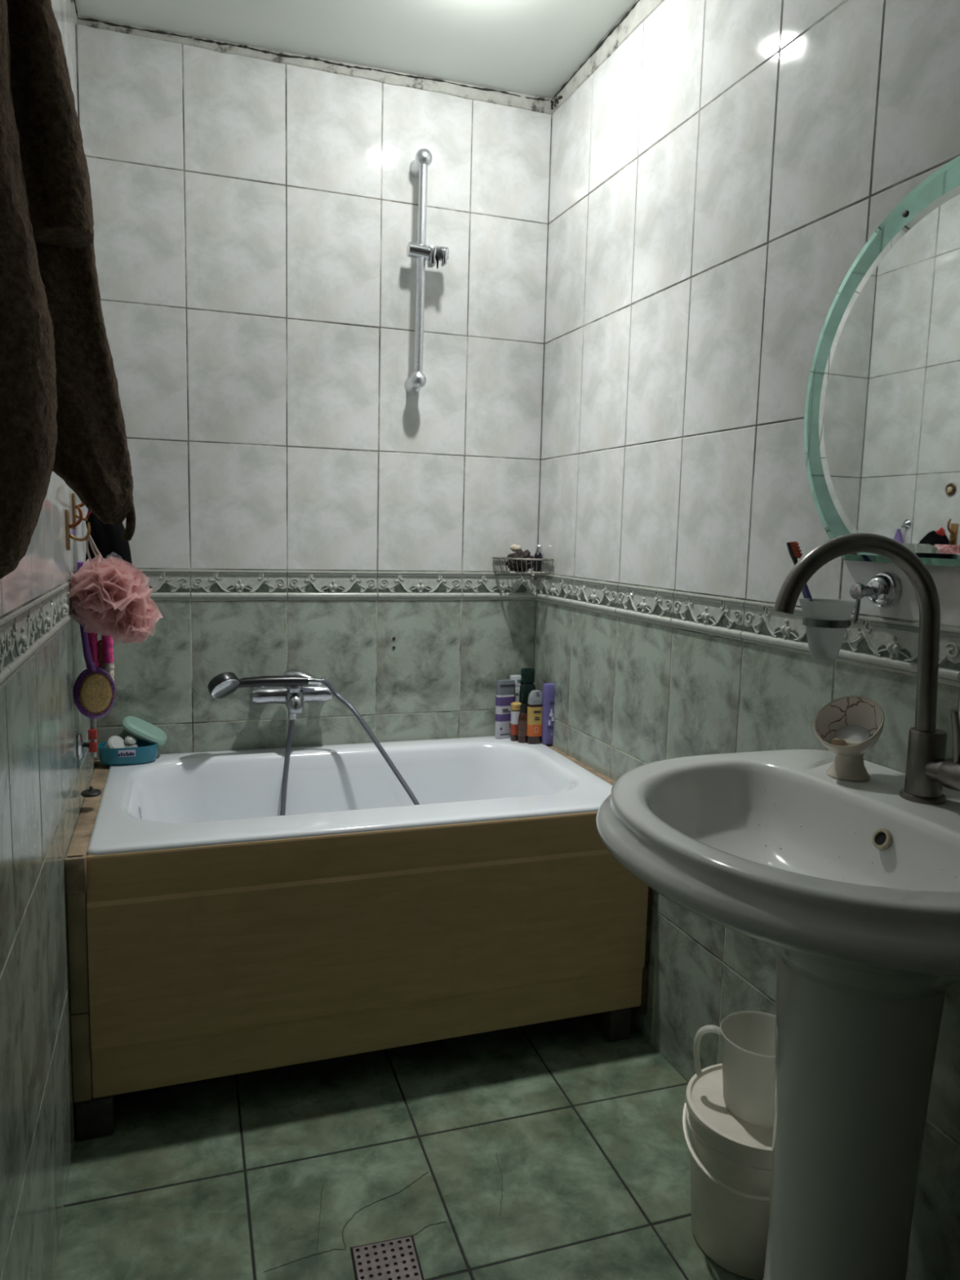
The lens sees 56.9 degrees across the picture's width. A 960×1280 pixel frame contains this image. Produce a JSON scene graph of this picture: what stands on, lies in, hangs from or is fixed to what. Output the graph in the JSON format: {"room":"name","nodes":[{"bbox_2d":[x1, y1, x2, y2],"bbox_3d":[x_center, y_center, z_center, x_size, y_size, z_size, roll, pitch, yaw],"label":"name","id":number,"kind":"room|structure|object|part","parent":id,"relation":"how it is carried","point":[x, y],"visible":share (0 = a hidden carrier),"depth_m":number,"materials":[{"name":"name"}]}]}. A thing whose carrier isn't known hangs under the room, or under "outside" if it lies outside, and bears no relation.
{"room":"bathroom","nodes":[
{"label":"bathroom","id":0,"kind":"room"},
{"bbox_2d":[0,0,97,1279],"bbox_3d":[-0.531,-0.182,0.827,0.062,2.600,2.950,-1,7,-19],"label":"wall","id":1,"kind":"structure","parent":0,"point":[43,778],"depth_m":1.32,"materials":[{"name":"tile"}]},
{"bbox_2d":[0,580,74,688],"bbox_3d":[-0.507,0.043,0.864,0.013,0.079,2.950,-1,7,-19],"label":"trim","id":2,"kind":"structure","parent":1,"relation":"attached to","point":[24,632],"depth_m":1.28,"materials":[{"name":"white tile"}]},
{"bbox_2d":[71,0,77,23],"bbox_3d":[-0.471,-1.326,0.695,0.010,0.127,2.950,-1,7,-19],"label":"trim","id":3,"kind":"structure","parent":1,"relation":"attached to","point":[73,2],"depth_m":2.04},
{"bbox_2d":[65,505,90,550],"bbox_3d":[-0.791,-0.221,1.745,0.043,0.089,0.024,-1,7,-19],"label":"wall hook","id":4,"kind":"object","parent":1,"relation":"attached to","point":[68,535],"visible":1,"depth_m":1.74,"materials":[{"name":"gold metal"}]},
{"bbox_2d":[72,493,88,529],"bbox_3d":[-0.832,-0.277,1.862,0.043,0.089,0.024,-1,7,-19],"label":"wall hook","id":5,"kind":"object","parent":1,"relation":"attached to","point":[75,516],"visible":0.55,"depth_m":1.85,"materials":[{"name":"gold metal"}]},
{"bbox_2d":[85,510,132,564],"bbox_3d":[-0.800,-0.176,1.907,0.097,0.247,0.131,-1,7,-19],"label":"cap","id":6,"kind":"object","parent":5,"relation":"hanging from","point":[107,538],"visible":0.27,"depth_m":1.86,"materials":[{"name":"fabric"}]},
{"bbox_2d":[77,730,89,759],"bbox_3d":[-0.841,0.222,1.881,0.022,0.060,0.060,-1,7,-19],"label":"hook","id":7,"kind":"object","parent":1,"relation":"attached to","point":[81,744],"visible":1,"depth_m":1.86,"materials":[{"name":"silver metal"}]},
{"bbox_2d":[80,747,101,797],"bbox_3d":[-0.832,0.277,1.891,0.041,0.111,0.041,-1,7,-19],"label":"plug","id":8,"kind":"object","parent":7,"relation":"hanging from","point":[91,792],"visible":1,"depth_m":1.89,"materials":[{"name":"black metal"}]},
{"bbox_3d":[-0.835,0.269,1.889,0.004,0.095,0.004,5,8,26],"label":"chain","id":9,"kind":"part","parent":8,"relation":"part of","materials":[{"name":"silver metal"}]},
{"bbox_2d":[64,760,109,894],"bbox_3d":[-0.862,0.390,1.971,0.036,0.068,0.730,-1,7,-19],"label":"trim","id":10,"kind":"structure","parent":1,"relation":"attached to","point":[75,868],"depth_m":1.72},
{"bbox_2d":[73,561,116,719],"bbox_3d":[-0.797,0.002,1.826,0.082,0.326,0.052,-3,9,-34],"label":"brush","id":11,"kind":"object","parent":1,"relation":"hanging from","point":[95,692],"visible":0.96,"depth_m":1.82,"materials":[{"name":"purple plastic"}]},
{"bbox_3d":[-0.809,-0.046,1.821,0.031,0.229,0.039,7,9,40],"label":"handle","id":12,"kind":"part","parent":11,"relation":"part of","materials":[{"name":"purple plastic"}]},
{"bbox_2d":[87,632,115,757],"bbox_3d":[-0.809,0.091,1.892,0.056,0.322,0.025,-1,7,-19],"label":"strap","id":13,"kind":"object","parent":1,"relation":"hanging from","point":[102,651],"visible":0.46,"depth_m":1.88,"materials":[{"name":"pink plastic"}]},
{"bbox_2d":[69,534,163,644],"bbox_3d":[-0.738,-0.101,1.806,0.172,0.228,0.184,-1,7,-19],"label":"sponge","id":14,"kind":"object","parent":1,"relation":"attached to","point":[110,596],"visible":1,"depth_m":1.77,"materials":[{"name":"pink plastic"}]},
{"bbox_3d":[-0.770,-0.159,1.778,0.017,0.110,0.041,7,9,40],"label":"cord","id":15,"kind":"part","parent":14,"relation":"part of","materials":[{"name":"fabric"}]},
{"bbox_3d":[-0.479,-0.831,0.828,0.059,0.050,0.040,-1,7,-19],"label":"towel hook","id":16,"kind":"object","parent":1,"relation":"attached to","visible":0},
{"bbox_2d":[0,0,135,578],"bbox_3d":[-0.441,-0.443,0.892,0.156,0.755,0.223,-1,7,-19],"label":"towel","id":17,"kind":"object","parent":16,"relation":"hanging from","point":[61,413],"visible":1,"depth_m":0.86,"materials":[{"name":"brown fabric"}]},
{"bbox_2d":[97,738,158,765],"bbox_3d":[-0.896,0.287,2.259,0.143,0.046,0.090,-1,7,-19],"label":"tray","id":18,"kind":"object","parent":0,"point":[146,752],"depth_m":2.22,"materials":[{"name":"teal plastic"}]},
{"bbox_2d":[75,24,551,759],"bbox_3d":[-0.412,-0.380,2.445,1.219,2.600,0.063,-1,7,-19],"label":"wall","id":19,"kind":"structure","parent":0,"point":[255,220],"depth_m":2.37,"materials":[{"name":"tile"}]},
{"bbox_2d":[249,668,333,719],"bbox_3d":[-0.506,0.144,2.390,0.224,0.133,0.115,-1,7,-19],"label":"mixer","id":20,"kind":"object","parent":19,"relation":"attached to","point":[295,697],"visible":0.71,"depth_m":2.36,"materials":[{"name":"silver metal"}]},
{"bbox_2d":[207,671,321,698],"bbox_3d":[-0.558,0.115,2.309,0.292,0.073,0.074,-1,7,-19],"label":"shower","id":21,"kind":"object","parent":20,"relation":"on","point":[223,685],"visible":1,"depth_m":2.30,"materials":[{"name":"silver plastic"}]},
{"bbox_3d":[-0.544,0.109,2.326,0.183,0.028,0.028,-1,7,-19],"label":"handle","id":22,"kind":"part","parent":21,"relation":"part of","materials":[{"name":"black plastic"}]},
{"bbox_2d":[288,712,297,719],"bbox_3d":[-0.505,0.200,2.384,0.024,0.024,0.024,-1,7,-19],"label":"outlet","id":23,"kind":"object","parent":20,"relation":"attached to","point":[291,716],"depth_m":2.37,"materials":[{"name":"silver metal"}]},
{"bbox_3d":[-0.495,0.163,2.368,0.051,0.063,0.062,-1,7,-19],"label":"spout","id":24,"kind":"part","parent":20,"relation":"part of","materials":[{"name":"silver metal"}]},
{"bbox_3d":[-0.478,0.093,2.382,0.101,0.028,0.048,3,7,9],"label":"lever","id":25,"kind":"part","parent":20,"relation":"part of","materials":[{"name":"silver metal"}]},
{"bbox_2d":[280,679,419,815],"bbox_3d":[-0.301,0.396,2.308,0.475,0.556,0.172,3,7,13],"label":"shower hose","id":26,"kind":"object","parent":20,"relation":"attached to","point":[331,687],"visible":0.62,"depth_m":2.36,"materials":[{"name":"grey metal"}]},
{"bbox_2d":[75,16,551,115],"bbox_3d":[-0.374,-1.480,2.277,1.219,0.046,0.010,-1,7,-19],"label":"trim","id":27,"kind":"structure","parent":19,"relation":"attached to","point":[523,101],"depth_m":2.29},
{"bbox_2d":[138,568,536,599],"bbox_3d":[-0.407,-0.151,2.444,1.217,0.079,0.012,-1,7,-19],"label":"trim","id":28,"kind":"structure","parent":19,"relation":"attached to","point":[167,584],"depth_m":2.45,"materials":[{"name":"white tile"}]},
{"bbox_2d":[404,148,448,394],"bbox_3d":[-0.145,-0.982,2.376,0.110,0.620,0.092,-1,7,-19],"label":"shower rail","id":29,"kind":"object","parent":19,"relation":"attached to","point":[420,251],"visible":1,"depth_m":2.35,"materials":[{"name":"silver metal"}]},
{"bbox_2d":[492,556,554,580],"bbox_3d":[0.122,-0.203,2.550,0.144,0.068,0.128,-1,7,-19],"label":"basket","id":30,"kind":"object","parent":19,"relation":"attached to","point":[533,576],"visible":0.89,"depth_m":2.53,"materials":[{"name":"metal"}]},
{"bbox_2d":[505,549,534,574],"bbox_3d":[0.117,-0.225,2.551,0.085,0.074,0.078,-1,7,-19],"label":"sponge","id":31,"kind":"object","parent":30,"relation":"in","point":[519,553],"visible":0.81,"depth_m":2.53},
{"bbox_2d":[510,544,521,551],"bbox_3d":[0.104,-0.265,2.548,0.035,0.022,0.027,-1,7,-19],"label":"soap piece","id":32,"kind":"object","parent":31,"relation":"on","point":[513,548],"visible":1,"depth_m":2.54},
{"bbox_2d":[533,544,542,571],"bbox_3d":[0.169,-0.239,2.584,0.024,0.077,0.024,-1,7,-19],"label":"bottle","id":33,"kind":"object","parent":30,"relation":"in","point":[538,554],"visible":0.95,"depth_m":2.58,"materials":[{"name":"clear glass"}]},
{"bbox_2d":[75,0,637,115],"bbox_3d":[0.151,-1.383,0.902,1.519,0.188,3.150,-1,7,-19],"label":"ceiling","id":34,"kind":"structure","parent":0,"point":[532,47],"depth_m":2.14,"materials":[{"name":"white paint"}]},
{"bbox_2d":[52,1013,753,1279],"bbox_3d":[0.190,1.064,1.329,2.346,0.061,3.654,-1,7,-19],"label":"floor","id":35,"kind":"structure","parent":0,"point":[557,1149],"depth_m":1.65,"materials":[{"name":"green tile"}]},
{"bbox_2d":[75,1083,115,1141],"bbox_3d":[-0.752,0.920,1.733,0.066,0.080,0.062,-1,7,-19],"label":"support block","id":36,"kind":"object","parent":35,"relation":"on","point":[95,1117],"visible":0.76,"depth_m":1.70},
{"bbox_2d":[66,736,652,1102],"bbox_3d":[-0.300,0.624,2.194,1.234,0.576,0.723,-1,7,-19],"label":"bathtub","id":37,"kind":"object","parent":35,"relation":"on","point":[227,934],"visible":0.85,"depth_m":1.86,"materials":[{"name":"beige wood"}]},
{"bbox_2d":[97,715,166,765],"bbox_3d":[-0.890,0.254,2.270,0.164,0.109,0.118,-1,7,-19],"label":"soap box","id":38,"kind":"object","parent":37,"relation":"on","point":[152,736],"visible":0.99,"depth_m":2.25,"materials":[{"name":"teal plastic"}]},
{"bbox_2d":[104,735,126,748],"bbox_3d":[-0.923,0.268,2.239,0.048,0.051,0.047,6,8,31],"label":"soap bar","id":39,"kind":"object","parent":38,"relation":"in","point":[115,741],"visible":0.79,"depth_m":2.23,"materials":[{"name":"white plastic"}]},
{"bbox_2d":[118,751,133,756],"bbox_3d":[-0.884,0.285,2.213,0.037,0.010,0.001,-1,7,-19],"label":"print","id":40,"kind":"object","parent":38,"relation":"on","point":[120,753],"depth_m":2.21,"materials":[{"name":"blue"}]},
{"bbox_2d":[124,735,137,747],"bbox_3d":[-0.889,0.271,2.256,0.032,0.056,0.030,-1,7,-19],"label":"soap bar","id":41,"kind":"object","parent":38,"relation":"in","point":[130,740],"visible":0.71,"depth_m":2.25,"materials":[{"name":"white"}]},
{"bbox_3d":[-0.869,0.234,2.292,0.109,0.073,0.084,-1,7,-19],"label":"lid","id":42,"kind":"part","parent":38,"relation":"part of","materials":[{"name":"green plastic"}]},
{"bbox_2d":[494,679,515,738],"bbox_3d":[0.074,0.204,2.615,0.061,0.172,0.026,-2,8,-26],"label":"shampoo bottle","id":43,"kind":"object","parent":37,"relation":"on","point":[505,689],"visible":0.87,"depth_m":2.60,"materials":[{"name":"white plastic"}]},
{"bbox_2d":[499,684,515,735],"bbox_3d":[0.079,0.206,2.605,0.050,0.150,0.003,-2,8,-26],"label":"print","id":44,"kind":"object","parent":43,"relation":"attached to","point":[507,691],"depth_m":2.60},
{"bbox_2d":[510,702,521,741],"bbox_3d":[0.105,0.238,2.588,0.033,0.112,0.025,-1,7,-19],"label":"tube","id":45,"kind":"object","parent":37,"relation":"on","point":[515,706],"visible":0.82,"depth_m":2.58,"materials":[{"name":"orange plastic"}]},
{"bbox_2d":[510,675,521,702],"bbox_3d":[0.105,0.196,2.642,0.038,0.182,0.029,-1,7,-19],"label":"lotion bottle","id":46,"kind":"object","parent":37,"relation":"on","point":[517,678],"visible":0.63,"depth_m":2.62,"materials":[{"name":"white plastic"}]},
{"bbox_2d":[517,703,527,742],"bbox_3d":[0.126,0.241,2.570,0.031,0.112,0.031,-1,7,-19],"label":"bottle","id":47,"kind":"object","parent":37,"relation":"on","point":[522,717],"visible":0.99,"depth_m":2.56,"materials":[{"name":"plastic"}]},
{"bbox_2d":[519,667,535,704],"bbox_3d":[0.140,0.185,2.640,0.052,0.205,0.036,0,7,-8],"label":"bottle","id":48,"kind":"object","parent":37,"relation":"on","point":[527,674],"visible":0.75,"depth_m":2.62,"materials":[{"name":"green plastic"}]},
{"bbox_2d":[526,689,542,743],"bbox_3d":[0.160,0.221,2.560,0.048,0.155,0.030,-1,7,-19],"label":"bottle","id":49,"kind":"object","parent":37,"relation":"on","point":[534,726],"visible":1,"depth_m":2.55,"materials":[{"name":"orange plastic"}]},
{"bbox_2d":[533,692,541,719],"bbox_3d":[0.165,0.190,2.543,0.022,0.080,0.003,-1,7,-19],"label":"print","id":50,"kind":"object","parent":49,"relation":"on","point":[537,695],"depth_m":2.54},
{"bbox_2d":[542,683,555,744],"bbox_3d":[0.204,0.212,2.554,0.052,0.177,0.028,-1,7,-19],"label":"bottle","id":51,"kind":"object","parent":37,"relation":"on","point":[548,689],"visible":0.7,"depth_m":2.54,"materials":[{"name":"plastic"}]},
{"bbox_2d":[548,709,553,734],"bbox_3d":[0.204,0.236,2.545,0.016,0.075,0.003,-1,7,-16],"label":"print","id":52,"kind":"object","parent":51,"relation":"on","point":[550,711],"depth_m":2.54},
{"bbox_2d":[350,1235,424,1279],"bbox_3d":[-0.150,1.011,1.430,0.106,0.002,0.106,-1,7,-16],"label":"floor drain","id":53,"kind":"object","parent":35,"relation":"on","point":[396,1259],"visible":1,"depth_m":1.44,"materials":[{"name":"metal"}]},
{"bbox_2d":[599,1007,631,1042],"bbox_3d":[0.321,0.901,2.103,0.055,0.080,0.055,-1,7,-19],"label":"support block","id":54,"kind":"object","parent":35,"relation":"on","point":[615,1025],"visible":0.75,"depth_m":2.08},
{"bbox_2d":[682,1063,773,1279],"bbox_3d":[0.459,0.896,1.495,0.234,0.244,0.234,-1,7,-19],"label":"bucket","id":55,"kind":"object","parent":35,"relation":"on","point":[731,1156],"visible":0.48,"depth_m":1.42,"materials":[{"name":"white plastic"}]},
{"bbox_3d":[0.435,0.842,1.437,0.238,0.049,0.119,5,8,26],"label":"bail handle","id":56,"kind":"part","parent":55,"relation":"part of","materials":[{"name":"white plastic"}]},
{"bbox_3d":[0.463,0.784,1.484,0.231,0.018,0.231,-1,7,-19],"label":"lid","id":57,"kind":"part","parent":55,"relation":"part of","materials":[{"name":"white plastic"}]},
{"bbox_2d":[693,1010,775,1126],"bbox_3d":[0.456,0.716,1.473,0.158,0.132,0.138,-1,7,-19],"label":"plastic jug","id":58,"kind":"object","parent":55,"relation":"on","point":[748,1037],"visible":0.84,"depth_m":1.45,"materials":[{"name":"white plastic"}]},
{"bbox_3d":[0.386,0.696,1.500,0.048,0.093,0.017,4,7,18],"label":"handle","id":59,"kind":"part","parent":58,"relation":"part of","materials":[{"name":"plastic"}]},
{"bbox_2d":[595,749,959,1279],"bbox_3d":[0.429,0.636,1.202,0.543,0.832,0.652,-1,7,-19],"label":"washbasin","id":60,"kind":"object","parent":35,"relation":"on","point":[866,962],"visible":0.97,"depth_m":1.15,"materials":[{"name":"white ceramic"}]},
{"bbox_3d":[0.437,0.328,1.164,0.543,0.210,0.652,-1,7,-19],"label":"bowl","id":61,"kind":"part","parent":60,"relation":"part of","materials":[{"name":"white ceramic"}]},
{"bbox_2d":[813,695,884,782],"bbox_3d":[0.547,0.146,1.311,0.094,0.120,0.091,-1,7,-19],"label":"soap dish","id":62,"kind":"object","parent":60,"relation":"on","point":[848,765],"visible":1,"depth_m":1.32,"materials":[{"name":"beige ceramic"}]},
{"bbox_2d":[834,724,870,742],"bbox_3d":[0.557,0.144,1.326,0.037,0.028,0.046,-1,7,-19],"label":"soap sliver","id":63,"kind":"object","parent":62,"relation":"in","point":[852,732],"visible":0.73,"depth_m":1.33,"materials":[{"name":"white"}]},
{"bbox_2d":[758,790,956,891],"bbox_3d":[0.515,0.290,1.167,0.079,0.099,0.465,0,7,-14],"label":"water droplets","id":64,"kind":"object","parent":60,"relation":"in","point":[764,790],"visible":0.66,"depth_m":1.24},
{"bbox_2d":[773,533,959,804],"bbox_3d":[0.523,0.044,1.149,0.267,0.361,0.119,0,7,-14],"label":"tap","id":65,"kind":"object","parent":60,"relation":"on","point":[927,771],"visible":1,"depth_m":1.18,"materials":[{"name":"metal"}]},
{"bbox_3d":[0.504,-0.007,1.176,0.246,0.268,0.027,0,7,-10],"label":"spout","id":66,"kind":"part","parent":65,"relation":"part of","materials":[{"name":"metal"}]},
{"bbox_3d":[0.619,0.175,1.198,0.032,0.035,0.048,0,7,-13],"label":"arm","id":67,"kind":"part","parent":65,"relation":"part of","materials":[{"name":"metal"}]},
{"bbox_3d":[0.624,0.143,1.148,0.056,0.113,0.045,-1,7,-19],"label":"lever knob","id":68,"kind":"part","parent":65,"relation":"part of","materials":[{"name":"metal"}]},
{"bbox_2d":[533,0,959,1279],"bbox_3d":[0.712,-0.203,1.253,0.062,2.600,2.950,-1,8,-20],"label":"wall","id":69,"kind":"structure","parent":0,"point":[717,180],"depth_m":1.78,"materials":[{"name":"tile"}]},
{"bbox_2d":[545,744,615,785],"bbox_3d":[0.277,0.347,2.356,0.032,0.025,0.735,-1,7,-19],"label":"trim","id":70,"kind":"structure","parent":69,"relation":"attached to","point":[609,780],"depth_m":2.34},
{"bbox_2d":[550,0,664,115],"bbox_3d":[0.709,-1.359,1.097,0.012,0.150,2.950,-1,8,-20],"label":"trim","id":71,"kind":"structure","parent":69,"relation":"attached to","point":[641,10],"depth_m":2.17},
{"bbox_2d":[534,574,959,684],"bbox_3d":[0.676,0.022,1.270,0.013,0.079,2.949,-1,8,-20],"label":"trim","id":72,"kind":"structure","parent":69,"relation":"attached to","point":[891,645],"depth_m":1.70,"materials":[{"name":"white tile"}]},
{"bbox_2d":[802,571,901,628],"bbox_3d":[0.573,-0.065,1.381,0.135,0.086,0.071,1,7,-7],"label":"holder","id":73,"kind":"object","parent":69,"relation":"attached to","point":[883,589],"visible":0.98,"depth_m":1.36,"materials":[{"name":"silver metal"}]},
{"bbox_2d":[799,598,857,662],"bbox_3d":[0.540,-0.013,1.383,0.085,0.098,0.085,-1,7,-19],"label":"tumbler","id":74,"kind":"object","parent":73,"relation":"in","point":[824,644],"visible":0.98,"depth_m":1.36,"materials":[{"name":"plastic"}]},
{"bbox_2d":[786,541,813,601],"bbox_3d":[0.531,-0.073,1.427,0.021,0.169,0.124,0,7,-14],"label":"toothbrush","id":75,"kind":"object","parent":74,"relation":"in","point":[793,548],"visible":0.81,"depth_m":1.46,"materials":[{"name":"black plastic"}]},
{"bbox_3d":[0.575,-0.045,1.363,0.019,0.048,0.016,3,7,14],"label":"bracket rod","id":76,"kind":"part","parent":73,"relation":"part of","materials":[{"name":"silver metal"}]},
{"bbox_3d":[0.598,-0.075,1.367,0.032,0.018,0.018,-1,7,-19],"label":"arm","id":77,"kind":"part","parent":73,"relation":"part of","materials":[{"name":"silver metal"}]},
{"bbox_2d":[804,155,959,566],"bbox_3d":[0.670,-0.386,1.228,0.022,0.565,0.632,-1,8,-20],"label":"wall mirror","id":78,"kind":"object","parent":69,"relation":"attached to","point":[882,413],"visible":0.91,"depth_m":1.32,"materials":[{"name":"green glass"}]},
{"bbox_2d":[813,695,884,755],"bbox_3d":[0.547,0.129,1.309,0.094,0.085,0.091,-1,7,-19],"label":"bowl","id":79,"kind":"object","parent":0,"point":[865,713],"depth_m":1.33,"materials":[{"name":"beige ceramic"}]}
]}

